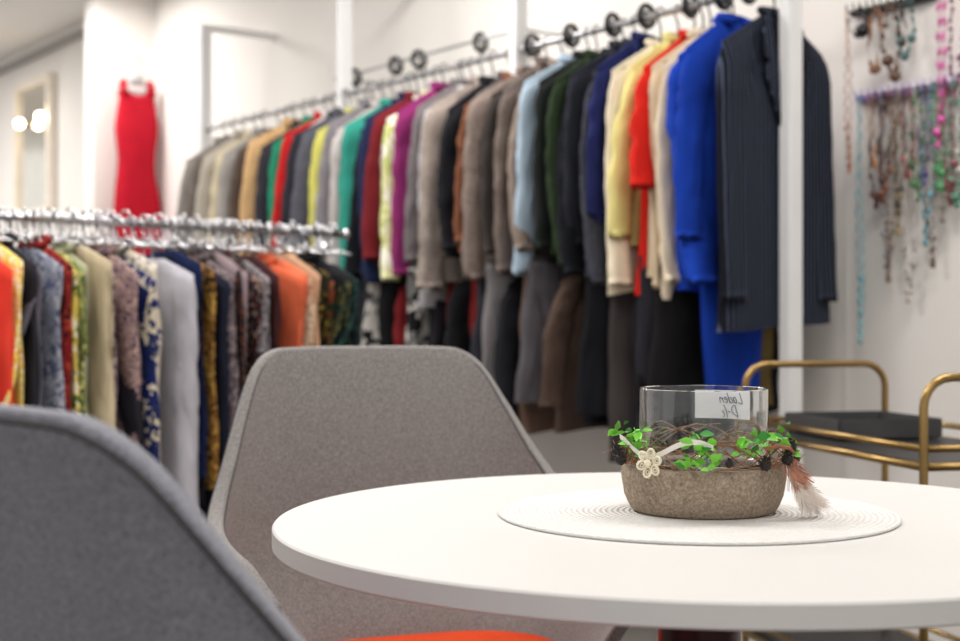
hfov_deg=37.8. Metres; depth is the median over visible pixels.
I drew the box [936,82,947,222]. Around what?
necklace
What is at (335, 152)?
jacket
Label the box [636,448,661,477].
flower
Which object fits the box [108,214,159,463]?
blouse
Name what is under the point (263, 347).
blouse
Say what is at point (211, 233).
clothes hanger
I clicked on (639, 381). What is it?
jacket
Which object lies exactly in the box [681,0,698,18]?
ring
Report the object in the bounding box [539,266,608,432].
jacket
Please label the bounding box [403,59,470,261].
jacket
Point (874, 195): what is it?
necklace
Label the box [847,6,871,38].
necklace
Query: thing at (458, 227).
jacket
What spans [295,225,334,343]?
blouse
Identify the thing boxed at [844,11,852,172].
necklace
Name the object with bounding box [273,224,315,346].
blouse
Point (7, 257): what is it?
blouse
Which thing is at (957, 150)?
necklace
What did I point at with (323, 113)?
blouse
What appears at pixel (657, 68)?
jacket
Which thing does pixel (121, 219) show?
clothes hanger
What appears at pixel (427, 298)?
jacket
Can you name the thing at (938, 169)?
necklace
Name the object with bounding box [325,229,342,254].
clothes hanger
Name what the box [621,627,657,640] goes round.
floor
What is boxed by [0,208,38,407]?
blouse
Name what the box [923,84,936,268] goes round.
necklace
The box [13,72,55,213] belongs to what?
wall mirror
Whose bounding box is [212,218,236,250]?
clothes hanger
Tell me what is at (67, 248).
blouse
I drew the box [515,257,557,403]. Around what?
skirt
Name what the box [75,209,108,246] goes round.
clothes hanger
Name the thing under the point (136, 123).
dress
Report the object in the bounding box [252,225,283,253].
clothes hanger
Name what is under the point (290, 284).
blouse
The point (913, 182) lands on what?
necklace
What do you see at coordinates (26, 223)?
clothes hanger
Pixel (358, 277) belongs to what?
trousers
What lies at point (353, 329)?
blouse
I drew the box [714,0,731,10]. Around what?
ring
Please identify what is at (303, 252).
clothes hanger
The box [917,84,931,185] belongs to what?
necklace
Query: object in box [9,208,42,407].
blouse
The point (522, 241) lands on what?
jacket
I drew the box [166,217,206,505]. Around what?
blouse
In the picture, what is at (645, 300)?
trousers
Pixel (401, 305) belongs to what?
jacket
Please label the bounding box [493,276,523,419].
jacket
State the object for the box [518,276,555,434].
trousers
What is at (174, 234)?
clothes hanger
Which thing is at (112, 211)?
clothes hanger
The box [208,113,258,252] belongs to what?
jacket
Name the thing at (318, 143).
blouse
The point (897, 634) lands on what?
tray
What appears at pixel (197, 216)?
clothes hanger
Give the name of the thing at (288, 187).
jacket
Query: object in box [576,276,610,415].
skirt
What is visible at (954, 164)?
necklace
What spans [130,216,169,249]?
clothes hanger
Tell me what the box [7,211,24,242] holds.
clothes hanger
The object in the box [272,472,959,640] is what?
round table
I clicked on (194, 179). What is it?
jacket
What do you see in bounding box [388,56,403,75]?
ring
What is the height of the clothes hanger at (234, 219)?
0.089 m
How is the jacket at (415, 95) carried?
hanging from the clothes rack at (790, 11)
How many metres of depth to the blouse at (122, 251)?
3.32 m
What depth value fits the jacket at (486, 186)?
4.25 m
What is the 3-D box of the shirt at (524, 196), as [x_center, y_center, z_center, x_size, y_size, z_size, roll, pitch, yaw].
[0.293,-0.507,4.263,0.529,0.750,0.074,0,0,-39]
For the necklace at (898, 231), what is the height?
0.382 m
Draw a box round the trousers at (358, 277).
[352,275,361,288]
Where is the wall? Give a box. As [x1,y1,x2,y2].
[0,0,844,478]
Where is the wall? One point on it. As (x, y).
(250, 76)
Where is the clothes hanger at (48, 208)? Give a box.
[45,207,62,244]
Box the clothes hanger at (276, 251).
[261,222,277,253]
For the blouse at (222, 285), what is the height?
0.772 m
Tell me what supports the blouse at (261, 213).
hanging from the clothes rack at (790, 11)
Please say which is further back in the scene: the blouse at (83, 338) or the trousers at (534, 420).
the trousers at (534, 420)
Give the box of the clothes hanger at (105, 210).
[102,209,120,245]
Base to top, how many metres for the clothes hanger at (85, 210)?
0.089 m
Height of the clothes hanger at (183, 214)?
0.094 m
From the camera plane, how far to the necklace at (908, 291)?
3.62 m
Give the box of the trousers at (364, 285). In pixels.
[360,273,367,345]
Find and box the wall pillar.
[85,0,154,246]
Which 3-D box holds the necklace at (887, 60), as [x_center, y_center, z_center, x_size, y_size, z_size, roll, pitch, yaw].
[1.079,-0.730,3.669,0.033,0.218,0.073,0,0,-36]
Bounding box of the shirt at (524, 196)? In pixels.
[512,30,575,275]
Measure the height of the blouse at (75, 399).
0.686 m
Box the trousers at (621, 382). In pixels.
[608,291,635,462]
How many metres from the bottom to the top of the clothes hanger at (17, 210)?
0.081 m
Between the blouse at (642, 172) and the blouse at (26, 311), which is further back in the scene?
the blouse at (642, 172)
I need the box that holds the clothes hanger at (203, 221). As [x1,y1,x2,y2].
[191,220,214,250]
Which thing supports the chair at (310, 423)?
on the floor
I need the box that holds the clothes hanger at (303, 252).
[268,226,305,253]
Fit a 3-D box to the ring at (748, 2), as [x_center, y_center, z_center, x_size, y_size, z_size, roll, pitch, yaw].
[0.702,-0.867,3.685,0.077,0.077,0.026,0,0,-44]
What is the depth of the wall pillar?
7.55 m
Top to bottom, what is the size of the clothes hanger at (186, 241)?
0.078 m
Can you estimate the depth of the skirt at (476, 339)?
4.32 m
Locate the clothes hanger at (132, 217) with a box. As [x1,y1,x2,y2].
[130,216,143,246]
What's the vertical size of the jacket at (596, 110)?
0.651 m
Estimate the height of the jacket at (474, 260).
0.757 m
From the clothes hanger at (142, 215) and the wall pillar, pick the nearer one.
the clothes hanger at (142, 215)
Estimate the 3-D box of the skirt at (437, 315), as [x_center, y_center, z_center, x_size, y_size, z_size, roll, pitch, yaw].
[-0.038,-0.009,4.711,0.354,0.526,0.091,0,0,-40]
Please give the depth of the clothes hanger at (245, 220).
3.67 m
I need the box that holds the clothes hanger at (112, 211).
[107,210,128,245]
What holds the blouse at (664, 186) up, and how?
hanging from the clothes rack at (790, 11)
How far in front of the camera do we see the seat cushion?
2.19 m
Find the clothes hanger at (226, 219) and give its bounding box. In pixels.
[212,218,242,251]
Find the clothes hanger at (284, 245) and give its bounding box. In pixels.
[271,225,296,253]
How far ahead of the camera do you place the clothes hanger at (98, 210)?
3.36 m
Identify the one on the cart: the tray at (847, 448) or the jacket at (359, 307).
the tray at (847, 448)
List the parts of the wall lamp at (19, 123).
globe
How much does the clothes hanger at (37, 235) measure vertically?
0.080 m
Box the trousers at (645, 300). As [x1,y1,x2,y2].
[635,255,654,428]
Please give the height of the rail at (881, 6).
0.027 m
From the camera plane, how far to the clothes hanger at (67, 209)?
3.32 m
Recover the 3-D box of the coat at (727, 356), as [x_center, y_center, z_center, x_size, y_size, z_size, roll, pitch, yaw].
[0.656,-0.337,3.667,0.421,1.091,0.083,0,0,-35]
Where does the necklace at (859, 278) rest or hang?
hanging from the rail at (864, 98)
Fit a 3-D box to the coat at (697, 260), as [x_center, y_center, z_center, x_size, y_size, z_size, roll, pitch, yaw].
[0.673,-0.474,3.717,0.457,0.814,0.147,0,0,-37]
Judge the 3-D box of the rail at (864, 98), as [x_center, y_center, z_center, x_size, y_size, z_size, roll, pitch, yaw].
[1.258,-0.603,3.448,0.052,0.027,0.850,0,0,-36]
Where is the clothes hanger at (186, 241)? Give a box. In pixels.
[166,221,210,249]
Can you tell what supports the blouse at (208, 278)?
hanging from the rack at (345, 234)
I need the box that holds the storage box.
[785,411,941,439]
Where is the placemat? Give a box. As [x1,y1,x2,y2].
[498,489,901,545]
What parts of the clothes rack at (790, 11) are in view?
post, wall arm, post, hanging rail, hanging rail, post, post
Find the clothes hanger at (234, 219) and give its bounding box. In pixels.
[218,218,246,252]
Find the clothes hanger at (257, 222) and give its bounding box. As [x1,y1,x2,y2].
[249,221,267,253]
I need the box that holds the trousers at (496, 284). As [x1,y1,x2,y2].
[482,260,519,380]
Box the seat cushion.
[340,631,552,640]
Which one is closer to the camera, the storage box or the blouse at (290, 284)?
the storage box
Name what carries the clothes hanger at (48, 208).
hanging from the rack at (345, 234)
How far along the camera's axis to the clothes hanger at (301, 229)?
3.77 m
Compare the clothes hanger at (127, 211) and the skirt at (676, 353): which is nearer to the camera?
the clothes hanger at (127, 211)
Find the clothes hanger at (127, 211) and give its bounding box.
[119,210,151,246]
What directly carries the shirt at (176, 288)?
hanging from the rack at (345, 234)
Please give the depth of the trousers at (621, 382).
3.84 m
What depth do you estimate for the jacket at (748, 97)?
3.54 m
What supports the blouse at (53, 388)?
hanging from the rack at (345, 234)
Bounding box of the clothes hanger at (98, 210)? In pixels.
[86,209,111,246]
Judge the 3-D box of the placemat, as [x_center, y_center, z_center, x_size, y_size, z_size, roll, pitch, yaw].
[0.241,0.215,1.568,0.442,0.004,0.442,0,0,0]
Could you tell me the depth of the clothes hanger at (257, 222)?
3.69 m
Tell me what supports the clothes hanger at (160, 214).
hanging from the rack at (345, 234)
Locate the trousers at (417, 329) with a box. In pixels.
[405,265,428,345]
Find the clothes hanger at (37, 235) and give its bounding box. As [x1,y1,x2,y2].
[32,212,41,239]
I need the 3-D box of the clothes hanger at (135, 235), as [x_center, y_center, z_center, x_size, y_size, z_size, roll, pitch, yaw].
[-0.840,-0.214,3.446,0.159,0.075,0.005,0,0,22]
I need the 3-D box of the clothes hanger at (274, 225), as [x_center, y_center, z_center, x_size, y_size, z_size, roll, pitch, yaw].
[-0.537,-0.218,3.728,0.134,0.083,0.005,0,0,22]
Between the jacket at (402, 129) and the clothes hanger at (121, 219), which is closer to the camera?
the clothes hanger at (121, 219)
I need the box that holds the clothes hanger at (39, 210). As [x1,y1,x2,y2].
[37,209,55,243]
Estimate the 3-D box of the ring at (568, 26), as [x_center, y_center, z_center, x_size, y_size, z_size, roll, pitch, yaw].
[0.275,-0.867,4.272,0.026,0.077,0.077,0,0,45]
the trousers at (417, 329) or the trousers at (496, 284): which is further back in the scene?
the trousers at (417, 329)
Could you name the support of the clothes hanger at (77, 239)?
hanging from the rack at (345, 234)
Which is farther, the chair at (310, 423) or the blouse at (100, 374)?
the blouse at (100, 374)
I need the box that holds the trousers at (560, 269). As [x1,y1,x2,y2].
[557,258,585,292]
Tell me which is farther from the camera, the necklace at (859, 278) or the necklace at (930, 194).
the necklace at (859, 278)
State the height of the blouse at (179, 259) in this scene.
0.643 m
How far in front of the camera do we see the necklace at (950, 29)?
3.52 m
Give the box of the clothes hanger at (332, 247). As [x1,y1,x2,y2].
[327,223,351,255]
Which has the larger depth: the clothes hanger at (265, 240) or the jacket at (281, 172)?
the jacket at (281, 172)
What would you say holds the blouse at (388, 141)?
hanging from the clothes rack at (790, 11)
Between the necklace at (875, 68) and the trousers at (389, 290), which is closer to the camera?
the necklace at (875, 68)
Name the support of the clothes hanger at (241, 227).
hanging from the rack at (345, 234)
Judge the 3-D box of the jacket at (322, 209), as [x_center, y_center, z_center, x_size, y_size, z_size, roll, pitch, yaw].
[-0.399,-0.523,5.164,0.473,0.717,0.107,0,0,-35]
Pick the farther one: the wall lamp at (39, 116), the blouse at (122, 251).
the wall lamp at (39, 116)
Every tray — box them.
[752,629,918,640]
[768,431,959,462]
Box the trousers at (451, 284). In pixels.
[446,281,460,324]
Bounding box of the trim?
[0,27,84,74]
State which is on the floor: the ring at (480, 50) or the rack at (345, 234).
the rack at (345, 234)
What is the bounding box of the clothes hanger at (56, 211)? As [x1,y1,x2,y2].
[53,210,70,243]
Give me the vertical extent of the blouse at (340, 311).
0.674 m
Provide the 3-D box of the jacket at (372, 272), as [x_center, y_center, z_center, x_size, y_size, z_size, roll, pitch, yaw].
[-0.245,-0.504,4.953,0.114,0.755,0.480,0,0,45]
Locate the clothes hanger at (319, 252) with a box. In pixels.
[302,234,322,253]
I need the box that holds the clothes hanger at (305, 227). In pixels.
[300,226,316,253]
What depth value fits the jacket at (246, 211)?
5.56 m
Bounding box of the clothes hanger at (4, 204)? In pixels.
[4,204,5,241]
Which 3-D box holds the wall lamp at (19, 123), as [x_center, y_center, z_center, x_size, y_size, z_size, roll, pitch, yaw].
[-3.027,-1.303,9.303,0.108,0.056,0.056,0,0,-36]
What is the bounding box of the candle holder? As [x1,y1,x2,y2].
[603,385,831,519]
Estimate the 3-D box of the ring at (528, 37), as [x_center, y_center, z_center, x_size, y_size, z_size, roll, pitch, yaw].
[0.164,-0.867,4.426,0.077,0.077,0.026,0,0,-40]
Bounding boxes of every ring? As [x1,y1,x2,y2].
[352,68,361,86]
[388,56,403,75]
[410,49,427,69]
[473,32,488,53]
[523,33,541,57]
[562,23,580,47]
[604,12,620,37]
[636,3,656,29]
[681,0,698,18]
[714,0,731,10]
[742,0,755,4]
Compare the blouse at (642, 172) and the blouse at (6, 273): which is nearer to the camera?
the blouse at (6, 273)
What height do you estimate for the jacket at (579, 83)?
0.671 m
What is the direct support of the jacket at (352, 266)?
hanging from the clothes rack at (790, 11)
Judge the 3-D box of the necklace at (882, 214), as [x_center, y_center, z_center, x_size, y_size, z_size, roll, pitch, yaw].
[1.063,-0.367,3.686,0.021,0.471,0.030,0,0,-36]
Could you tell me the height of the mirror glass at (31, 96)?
0.800 m
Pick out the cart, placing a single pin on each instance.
(924, 454)
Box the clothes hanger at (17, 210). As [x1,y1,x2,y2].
[15,209,26,242]
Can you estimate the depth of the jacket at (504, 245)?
4.18 m
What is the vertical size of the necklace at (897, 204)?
0.339 m
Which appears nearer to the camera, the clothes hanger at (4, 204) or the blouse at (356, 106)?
the clothes hanger at (4, 204)
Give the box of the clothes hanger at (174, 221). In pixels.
[156,219,186,249]
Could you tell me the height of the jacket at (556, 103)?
0.726 m
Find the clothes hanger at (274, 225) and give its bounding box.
[256,223,299,254]
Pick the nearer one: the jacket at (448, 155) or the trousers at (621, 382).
the trousers at (621, 382)
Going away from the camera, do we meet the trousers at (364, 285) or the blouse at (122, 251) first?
the blouse at (122, 251)
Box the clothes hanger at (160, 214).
[141,213,174,248]
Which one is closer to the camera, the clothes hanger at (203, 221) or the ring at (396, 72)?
the clothes hanger at (203, 221)
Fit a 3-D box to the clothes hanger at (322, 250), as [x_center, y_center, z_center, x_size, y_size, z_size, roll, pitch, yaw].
[-0.446,-0.223,3.815,0.136,0.093,0.005,0,0,44]
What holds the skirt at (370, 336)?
hanging from the clothes rack at (790, 11)
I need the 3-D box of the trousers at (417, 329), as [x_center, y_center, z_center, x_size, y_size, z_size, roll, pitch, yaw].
[-0.090,-0.044,4.777,0.415,0.457,0.096,0,0,-42]
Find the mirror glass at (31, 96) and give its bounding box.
[19,84,44,210]
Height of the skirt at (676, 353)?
0.563 m
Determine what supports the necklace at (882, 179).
hanging from the rail at (864, 98)
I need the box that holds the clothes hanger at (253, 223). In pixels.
[246,222,261,253]
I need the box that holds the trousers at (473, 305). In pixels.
[469,280,477,336]
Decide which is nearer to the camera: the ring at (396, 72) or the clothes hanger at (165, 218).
the clothes hanger at (165, 218)
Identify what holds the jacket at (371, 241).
hanging from the clothes rack at (790, 11)
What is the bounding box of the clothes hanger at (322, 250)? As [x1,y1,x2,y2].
[311,222,332,254]
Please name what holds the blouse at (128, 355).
hanging from the rack at (345, 234)
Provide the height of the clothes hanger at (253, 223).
0.083 m
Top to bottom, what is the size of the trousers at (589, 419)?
0.569 m
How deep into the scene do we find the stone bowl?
1.50 m
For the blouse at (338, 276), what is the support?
hanging from the rack at (345, 234)
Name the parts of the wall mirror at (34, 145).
frame, frame rail, frame rail, frame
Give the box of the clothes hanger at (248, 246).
[221,221,261,252]
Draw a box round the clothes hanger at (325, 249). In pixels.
[316,225,339,254]
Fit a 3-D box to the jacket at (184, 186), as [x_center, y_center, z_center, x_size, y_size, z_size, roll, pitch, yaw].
[-1.123,-0.490,6.157,0.448,0.781,0.082,0,0,-33]
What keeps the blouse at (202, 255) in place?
hanging from the rack at (345, 234)
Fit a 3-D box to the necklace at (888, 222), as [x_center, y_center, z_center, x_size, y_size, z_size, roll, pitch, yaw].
[1.076,-0.352,3.669,0.019,0.507,0.035,0,0,-36]
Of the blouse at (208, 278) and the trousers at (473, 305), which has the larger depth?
the trousers at (473, 305)
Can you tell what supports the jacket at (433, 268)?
hanging from the clothes rack at (790, 11)
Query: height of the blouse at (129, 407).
0.634 m
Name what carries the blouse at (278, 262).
hanging from the rack at (345, 234)
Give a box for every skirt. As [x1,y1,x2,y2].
[361,283,379,345]
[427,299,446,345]
[470,280,485,363]
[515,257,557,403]
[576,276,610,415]
[648,254,778,412]
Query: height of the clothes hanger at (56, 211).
0.084 m
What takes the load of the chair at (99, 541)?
on the floor
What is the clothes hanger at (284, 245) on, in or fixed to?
hanging from the rack at (345, 234)
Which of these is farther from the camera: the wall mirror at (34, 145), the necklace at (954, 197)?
the wall mirror at (34, 145)
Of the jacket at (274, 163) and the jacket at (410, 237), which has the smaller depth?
the jacket at (410, 237)
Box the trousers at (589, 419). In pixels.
[583,414,608,423]
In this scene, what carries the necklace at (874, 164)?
hanging from the rail at (864, 98)
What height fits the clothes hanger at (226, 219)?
0.087 m
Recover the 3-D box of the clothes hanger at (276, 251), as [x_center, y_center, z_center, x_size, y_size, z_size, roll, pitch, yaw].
[-0.560,-0.220,3.725,0.005,0.087,0.146,0,0,-24]
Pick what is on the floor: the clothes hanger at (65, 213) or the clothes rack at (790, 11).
the clothes rack at (790, 11)
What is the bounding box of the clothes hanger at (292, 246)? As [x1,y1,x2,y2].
[288,220,300,253]
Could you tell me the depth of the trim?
9.09 m
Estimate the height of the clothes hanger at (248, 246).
0.084 m
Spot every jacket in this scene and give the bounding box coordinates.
[175,120,227,249]
[184,117,237,251]
[192,115,247,242]
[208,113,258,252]
[216,110,266,252]
[227,108,282,251]
[238,102,301,255]
[268,97,316,252]
[270,95,330,251]
[279,94,336,249]
[288,89,348,258]
[315,82,376,261]
[326,80,385,267]
[344,75,409,274]
[358,72,412,282]
[358,288,360,326]
[361,69,421,269]
[380,69,428,279]
[391,63,451,275]
[393,284,407,345]
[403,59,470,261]
[416,54,484,289]
[417,57,476,307]
[436,50,497,257]
[444,280,470,353]
[453,72,514,252]
[460,48,508,263]
[462,43,530,280]
[479,39,540,253]
[493,37,553,273]
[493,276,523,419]
[507,34,584,257]
[532,26,590,249]
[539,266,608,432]
[545,24,600,265]
[555,21,618,274]
[562,18,629,245]
[579,14,635,285]
[585,10,662,222]
[604,6,664,295]
[607,4,682,245]
[631,295,644,432]
[647,0,703,288]
[716,0,837,331]
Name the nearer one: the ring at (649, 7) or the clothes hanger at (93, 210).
the clothes hanger at (93, 210)
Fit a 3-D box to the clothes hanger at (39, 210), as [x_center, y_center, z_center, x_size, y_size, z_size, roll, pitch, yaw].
[-1.026,-0.219,3.275,0.005,0.085,0.146,0,0,-42]
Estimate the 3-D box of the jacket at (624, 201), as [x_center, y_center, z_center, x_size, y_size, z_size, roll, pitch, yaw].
[0.539,-0.532,3.896,0.506,0.700,0.087,0,0,-33]
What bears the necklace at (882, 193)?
hanging from the rail at (864, 98)
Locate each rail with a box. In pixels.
[845,0,932,17]
[854,74,959,102]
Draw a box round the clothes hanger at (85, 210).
[75,209,101,244]
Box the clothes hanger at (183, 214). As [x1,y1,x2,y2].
[180,213,188,248]
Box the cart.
[742,360,959,640]
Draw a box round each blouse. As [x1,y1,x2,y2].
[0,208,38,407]
[0,244,23,405]
[0,261,13,404]
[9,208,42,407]
[17,209,72,411]
[18,209,64,410]
[41,210,80,413]
[48,210,88,414]
[53,211,87,415]
[70,212,114,428]
[80,213,117,428]
[87,213,141,444]
[99,214,143,448]
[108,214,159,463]
[112,215,161,464]
[145,219,207,477]
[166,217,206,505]
[175,218,218,489]
[185,218,229,517]
[187,219,238,435]
[203,219,247,347]
[212,220,245,397]
[220,220,263,377]
[232,221,269,355]
[240,221,281,349]
[253,100,307,254]
[255,223,302,347]
[264,223,307,346]
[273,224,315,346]
[274,224,319,345]
[285,225,330,345]
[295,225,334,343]
[300,225,348,345]
[307,93,335,127]
[309,86,360,247]
[313,84,368,247]
[313,225,350,345]
[321,226,359,345]
[338,77,395,269]
[380,66,438,280]
[628,0,699,294]
[654,0,710,299]
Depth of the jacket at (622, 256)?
3.79 m
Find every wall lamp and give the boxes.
[15,119,28,127]
[35,112,45,120]
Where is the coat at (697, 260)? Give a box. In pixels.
[665,0,738,291]
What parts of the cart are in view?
frame, tray rail, tray rail, frame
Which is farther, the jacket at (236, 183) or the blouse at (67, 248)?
the jacket at (236, 183)
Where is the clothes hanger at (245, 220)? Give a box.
[237,220,263,251]
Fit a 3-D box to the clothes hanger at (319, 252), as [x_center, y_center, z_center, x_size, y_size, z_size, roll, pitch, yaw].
[-0.467,-0.214,3.811,0.005,0.076,0.163,0,0,-35]
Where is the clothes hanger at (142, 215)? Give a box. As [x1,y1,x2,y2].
[133,214,161,247]
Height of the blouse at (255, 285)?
0.700 m
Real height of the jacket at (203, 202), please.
0.782 m
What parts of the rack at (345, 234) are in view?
hanging rail, hanging rail, frame, knob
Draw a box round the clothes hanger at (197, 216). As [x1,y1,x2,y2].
[183,215,212,249]
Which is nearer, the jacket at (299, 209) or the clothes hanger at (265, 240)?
the clothes hanger at (265, 240)
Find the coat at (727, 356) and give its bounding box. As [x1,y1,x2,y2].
[673,0,762,386]
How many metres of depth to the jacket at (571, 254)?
3.94 m
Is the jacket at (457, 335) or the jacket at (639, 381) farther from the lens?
the jacket at (457, 335)
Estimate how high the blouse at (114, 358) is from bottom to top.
0.709 m
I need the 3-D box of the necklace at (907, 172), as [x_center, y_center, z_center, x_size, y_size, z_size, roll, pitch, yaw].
[1.105,-0.484,3.626,0.021,0.240,0.045,0,0,-41]
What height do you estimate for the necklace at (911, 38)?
0.167 m
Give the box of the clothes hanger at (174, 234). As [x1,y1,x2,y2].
[165,216,188,249]
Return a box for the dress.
[112,55,162,255]
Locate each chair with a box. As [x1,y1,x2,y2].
[0,404,304,640]
[206,346,628,640]
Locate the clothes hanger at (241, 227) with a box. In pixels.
[222,225,253,251]
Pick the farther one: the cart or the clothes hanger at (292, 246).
the clothes hanger at (292, 246)
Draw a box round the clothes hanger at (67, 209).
[49,208,94,245]
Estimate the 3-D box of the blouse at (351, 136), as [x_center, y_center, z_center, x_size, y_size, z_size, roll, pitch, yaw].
[-0.306,-0.503,5.077,0.467,0.758,0.107,0,0,-30]
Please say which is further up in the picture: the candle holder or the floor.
the candle holder
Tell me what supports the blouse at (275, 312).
hanging from the rack at (345, 234)
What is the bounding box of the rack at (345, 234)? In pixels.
[0,211,350,261]
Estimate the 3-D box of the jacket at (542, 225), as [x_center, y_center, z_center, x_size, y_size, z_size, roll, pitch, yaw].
[0.315,-0.543,4.198,0.464,0.675,0.081,0,0,-43]
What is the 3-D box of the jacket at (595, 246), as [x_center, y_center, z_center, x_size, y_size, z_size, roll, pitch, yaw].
[0.448,-0.489,3.999,0.474,0.786,0.133,0,0,-42]
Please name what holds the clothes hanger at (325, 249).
hanging from the rack at (345, 234)
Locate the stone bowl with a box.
[621,460,786,519]
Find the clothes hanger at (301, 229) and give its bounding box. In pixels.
[295,227,315,252]
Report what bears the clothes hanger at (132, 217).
hanging from the rack at (345, 234)
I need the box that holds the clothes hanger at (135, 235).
[132,218,165,247]
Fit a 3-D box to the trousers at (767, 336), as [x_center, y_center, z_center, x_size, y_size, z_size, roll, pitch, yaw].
[0.701,-0.022,3.720,0.212,0.501,0.081,0,0,-36]
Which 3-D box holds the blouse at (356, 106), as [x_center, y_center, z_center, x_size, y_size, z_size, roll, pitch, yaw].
[-0.432,-0.486,5.226,0.487,0.789,0.077,0,0,-43]
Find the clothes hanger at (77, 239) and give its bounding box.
[75,212,78,244]
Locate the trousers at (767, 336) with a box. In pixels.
[760,328,772,405]
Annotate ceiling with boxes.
[0,0,84,60]
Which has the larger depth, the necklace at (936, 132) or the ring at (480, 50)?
the ring at (480, 50)
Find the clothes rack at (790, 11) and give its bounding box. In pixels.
[199,0,801,472]
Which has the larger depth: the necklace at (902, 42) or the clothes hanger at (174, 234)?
the necklace at (902, 42)
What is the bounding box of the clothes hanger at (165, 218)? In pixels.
[154,216,174,250]
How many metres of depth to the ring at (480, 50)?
4.90 m
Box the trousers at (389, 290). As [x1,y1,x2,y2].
[378,276,406,345]
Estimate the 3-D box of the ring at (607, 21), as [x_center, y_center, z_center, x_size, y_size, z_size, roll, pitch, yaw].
[0.387,-0.867,4.118,0.026,0.077,0.077,0,0,42]
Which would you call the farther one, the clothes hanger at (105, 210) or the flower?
the clothes hanger at (105, 210)
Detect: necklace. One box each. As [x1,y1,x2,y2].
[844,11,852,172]
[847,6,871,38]
[855,95,864,344]
[866,4,882,73]
[866,94,877,168]
[868,92,884,209]
[876,90,891,189]
[876,90,894,203]
[879,92,889,269]
[880,0,901,82]
[885,89,897,282]
[893,89,903,235]
[894,0,906,46]
[894,88,906,216]
[896,0,916,60]
[899,87,915,179]
[901,86,918,302]
[908,85,926,202]
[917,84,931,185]
[919,83,936,246]
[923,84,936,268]
[930,81,946,193]
[933,0,946,147]
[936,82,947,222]
[940,80,958,205]
[945,79,959,208]
[947,0,959,105]
[955,79,959,171]
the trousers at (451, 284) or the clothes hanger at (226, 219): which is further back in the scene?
the trousers at (451, 284)
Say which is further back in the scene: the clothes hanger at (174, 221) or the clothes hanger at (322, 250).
the clothes hanger at (322, 250)
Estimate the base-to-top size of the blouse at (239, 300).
0.649 m
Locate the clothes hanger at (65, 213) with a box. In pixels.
[54,212,76,245]
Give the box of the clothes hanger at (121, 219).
[114,218,142,246]
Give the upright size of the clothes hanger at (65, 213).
0.079 m
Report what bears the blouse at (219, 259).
hanging from the rack at (345, 234)
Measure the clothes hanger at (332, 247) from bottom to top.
0.091 m
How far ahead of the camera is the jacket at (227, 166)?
5.74 m
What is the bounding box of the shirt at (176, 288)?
[149,216,198,508]
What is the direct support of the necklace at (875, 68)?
hanging from the rail at (881, 6)
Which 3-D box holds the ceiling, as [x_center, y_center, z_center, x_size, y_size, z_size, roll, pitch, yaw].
[0.000,-1.883,6.000,16.000,0.100,20.000,0,0,0]
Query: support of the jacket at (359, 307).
hanging from the clothes rack at (790, 11)
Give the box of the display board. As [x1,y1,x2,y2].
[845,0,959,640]
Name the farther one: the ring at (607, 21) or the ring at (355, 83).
the ring at (355, 83)
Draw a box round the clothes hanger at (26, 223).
[25,219,32,242]
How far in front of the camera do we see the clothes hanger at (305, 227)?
3.79 m
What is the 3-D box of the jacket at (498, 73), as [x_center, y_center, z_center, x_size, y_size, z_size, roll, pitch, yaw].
[0.088,-0.510,4.525,0.412,0.741,0.091,0,0,-39]
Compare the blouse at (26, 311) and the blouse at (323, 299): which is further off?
the blouse at (323, 299)
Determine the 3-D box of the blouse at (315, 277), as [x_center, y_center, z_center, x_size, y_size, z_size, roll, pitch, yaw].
[-0.532,0.040,3.728,0.044,0.596,0.366,0,0,-44]
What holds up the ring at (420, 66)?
hanging from the clothes rack at (790, 11)
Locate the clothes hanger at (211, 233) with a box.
[210,219,226,249]

